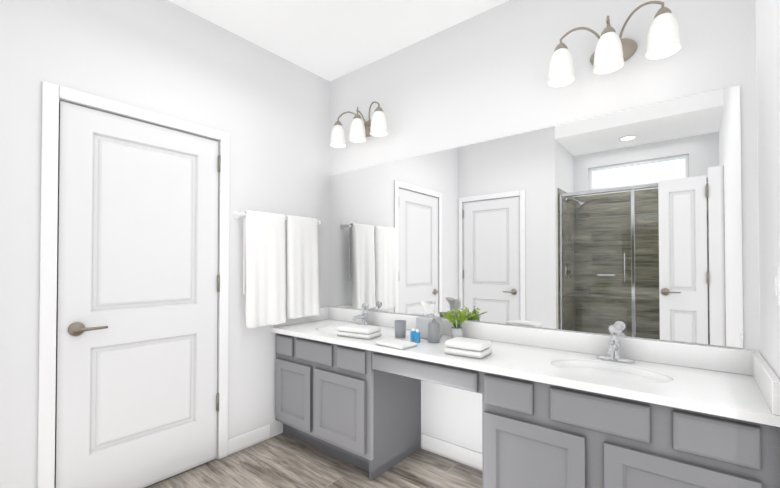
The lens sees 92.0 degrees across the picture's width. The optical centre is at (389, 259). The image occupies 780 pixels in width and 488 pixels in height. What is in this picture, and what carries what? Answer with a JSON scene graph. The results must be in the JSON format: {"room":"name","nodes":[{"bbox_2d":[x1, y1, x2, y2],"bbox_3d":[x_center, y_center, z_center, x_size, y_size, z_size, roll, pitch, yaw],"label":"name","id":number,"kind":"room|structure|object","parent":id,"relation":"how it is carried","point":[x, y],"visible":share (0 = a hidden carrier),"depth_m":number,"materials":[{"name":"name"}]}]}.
{"room":"bathroom","nodes":[
{"label":"bathroom","id":0,"kind":"room"},
{"bbox_2d":[0,0,329,487],"bbox_3d":[-1.264,-0.121,2.260,0.100,2.756,2.300,-1,-1,39],"label":"wall","id":1,"kind":"structure","parent":0,"point":[268,111],"depth_m":2.15,"materials":[{"name":"paint"}]},
{"bbox_2d":[37,81,229,487],"bbox_3d":[-1.329,0.215,2.084,0.016,2.081,0.902,-1,-1,39],"label":"door frame","id":2,"kind":"structure","parent":1,"relation":"attached to","point":[52,93],"depth_m":1.77,"materials":[{"name":"paint"}]},
{"bbox_2d":[54,101,220,487],"bbox_3d":[-1.325,0.245,2.086,0.089,2.005,0.779,-1,-1,39],"label":"door","id":3,"kind":"structure","parent":1,"relation":"in","point":[137,395],"depth_m":2.03,"materials":[{"name":"paint"}]},
{"bbox_2d":[228,424,269,455],"bbox_3d":[-0.950,1.211,2.542,0.012,0.100,0.309,-1,-1,39],"label":"baseboard","id":4,"kind":"structure","parent":1,"relation":"attached to","point":[238,443],"depth_m":2.53,"materials":[{"name":"paint"}]},
{"bbox_2d":[233,210,321,327],"bbox_3d":[-0.759,0.061,2.699,0.128,0.771,0.702,-1,-1,39],"label":"towel rail","id":5,"kind":"object","parent":1,"relation":"attached to","point":[280,268],"visible":1,"depth_m":2.61,"materials":[{"name":"white fabric"}]},
{"bbox_2d":[144,433,482,487],"bbox_3d":[-0.461,1.293,1.127,2.752,0.100,3.220,-1,-1,39],"label":"floor","id":6,"kind":"structure","parent":0,"point":[282,460],"depth_m":2.23,"materials":[{"name":"brown wood"}]},
{"bbox_2d":[421,433,481,470],"bbox_3d":[0.469,1.208,2.311,0.672,0.100,0.012,-1,-1,39],"label":"baseboard","id":7,"kind":"structure","parent":6,"relation":"on","point":[459,454],"depth_m":2.36,"materials":[{"name":"paint"}]},
{"bbox_2d":[270,319,779,487],"bbox_3d":[0.321,0.880,2.097,2.546,0.750,0.532,-1,-1,39],"label":"bathroom vanity","id":8,"kind":"object","parent":6,"relation":"on","point":[564,409],"depth_m":1.59,"materials":[{"name":"grey"}]},
{"bbox_2d":[274,331,777,430],"bbox_3d":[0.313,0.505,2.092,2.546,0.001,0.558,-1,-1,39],"label":"countertop","id":9,"kind":"structure","parent":8,"relation":"on","point":[277,332],"depth_m":1.46,"materials":[{"name":"white stone"}]},
{"bbox_2d":[337,324,381,338],"bbox_3d":[-0.194,0.446,2.350,0.250,0.059,0.150,0,-1,31],"label":"folded towel","id":10,"kind":"object","parent":9,"relation":"on","point":[360,331],"visible":1,"depth_m":2.30,"materials":[{"name":"fabric"}]},
{"bbox_2d":[376,338,416,349],"bbox_3d":[0.034,0.462,2.075,0.200,0.019,0.130,-1,-1,44],"label":"folded towel","id":11,"kind":"object","parent":9,"relation":"on","point":[396,343],"visible":0.96,"depth_m":2.04,"materials":[{"name":"fabric"}]},
{"bbox_2d":[394,320,405,337],"bbox_3d":[0.063,0.424,2.310,0.072,0.100,0.072,-1,-1,39],"label":"tumbler","id":12,"kind":"object","parent":9,"relation":"on","point":[400,328],"visible":1,"depth_m":2.28,"materials":[{"name":"grey ceramic"}]},
{"bbox_2d":[410,328,419,342],"bbox_3d":[0.146,0.435,2.175,0.034,0.075,0.075,0,-1,-29],"label":"toiletries","id":13,"kind":"object","parent":9,"relation":"on","point":[414,336],"visible":1,"depth_m":2.15,"materials":[{"name":"blue plastic"}]},
{"bbox_2d":[416,301,441,338],"bbox_3d":[0.231,0.364,2.310,0.135,0.222,0.116,-1,-1,39],"label":"tissue box","id":14,"kind":"object","parent":9,"relation":"on","point":[422,322],"visible":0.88,"depth_m":2.27,"materials":[{"name":"grey ceramic"}]},
{"bbox_2d":[426,313,439,342],"bbox_3d":[0.251,0.390,2.161,0.066,0.166,0.072,-1,-1,39],"label":"soap dispenser","id":15,"kind":"object","parent":9,"relation":"on","point":[433,331],"visible":1,"depth_m":2.14,"materials":[{"name":"grey ceramic"}]},
{"bbox_2d":[441,309,473,337],"bbox_3d":[0.404,0.385,2.262,0.243,0.178,0.092,-1,-1,39],"label":"potted plant","id":16,"kind":"object","parent":9,"relation":"on","point":[457,331],"visible":0.94,"depth_m":2.25,"materials":[{"name":"green plant"}]},
{"bbox_2d":[444,337,491,358],"bbox_3d":[0.389,0.435,1.878,0.200,0.067,0.150,-1,-1,35],"label":"folded towel","id":17,"kind":"object","parent":9,"relation":"on","point":[470,347],"visible":1,"depth_m":1.83,"materials":[{"name":"fabric"}]},
{"bbox_2d":[168,0,508,80],"bbox_3d":[-0.461,-1.483,1.163,2.752,0.260,3.220,-1,-1,39],"label":"ceiling","id":18,"kind":"structure","parent":0,"point":[329,40],"depth_m":2.38,"materials":[{"name":"white paint"}]},
{"bbox_2d":[329,0,759,452],"bbox_3d":[0.519,-0.119,2.354,2.752,2.756,0.108,-1,-1,39],"label":"wall","id":19,"kind":"structure","parent":0,"point":[629,222],"depth_m":2.01,"materials":[{"name":"white paint"}]},
{"bbox_2d":[330,101,387,147],"bbox_3d":[-0.214,-0.997,2.772,0.538,0.248,0.198,-1,-1,39],"label":"sconce","id":20,"kind":"object","parent":19,"relation":"attached to","point":[361,130],"visible":1,"depth_m":2.71,"materials":[{"name":"white glass"}]},
{"bbox_2d":[547,1,681,86],"bbox_3d":[1.028,-1.010,1.765,0.538,0.248,0.198,-1,-1,39],"label":"sconce","id":21,"kind":"object","parent":19,"relation":"attached to","point":[613,51],"visible":1,"depth_m":1.71,"materials":[{"name":"white glass"}]},
{"bbox_2d":[755,0,779,379],"bbox_3d":[0.537,-0.147,0.272,0.100,2.756,3.120,-1,-1,39],"label":"wall","id":22,"kind":"structure","parent":0,"point":[768,75],"depth_m":1.29,"materials":[{"name":"white paint"}]},
{"bbox_2d":[773,267,779,305],"bbox_3d":[1.187,0.080,1.158,0.010,0.115,0.080,-1,-1,39],"label":"switch plate","id":23,"kind":"object","parent":22,"relation":"attached to","point":[776,285],"visible":1,"depth_m":1.15,"materials":[{"name":"white plastic"}]}
]}

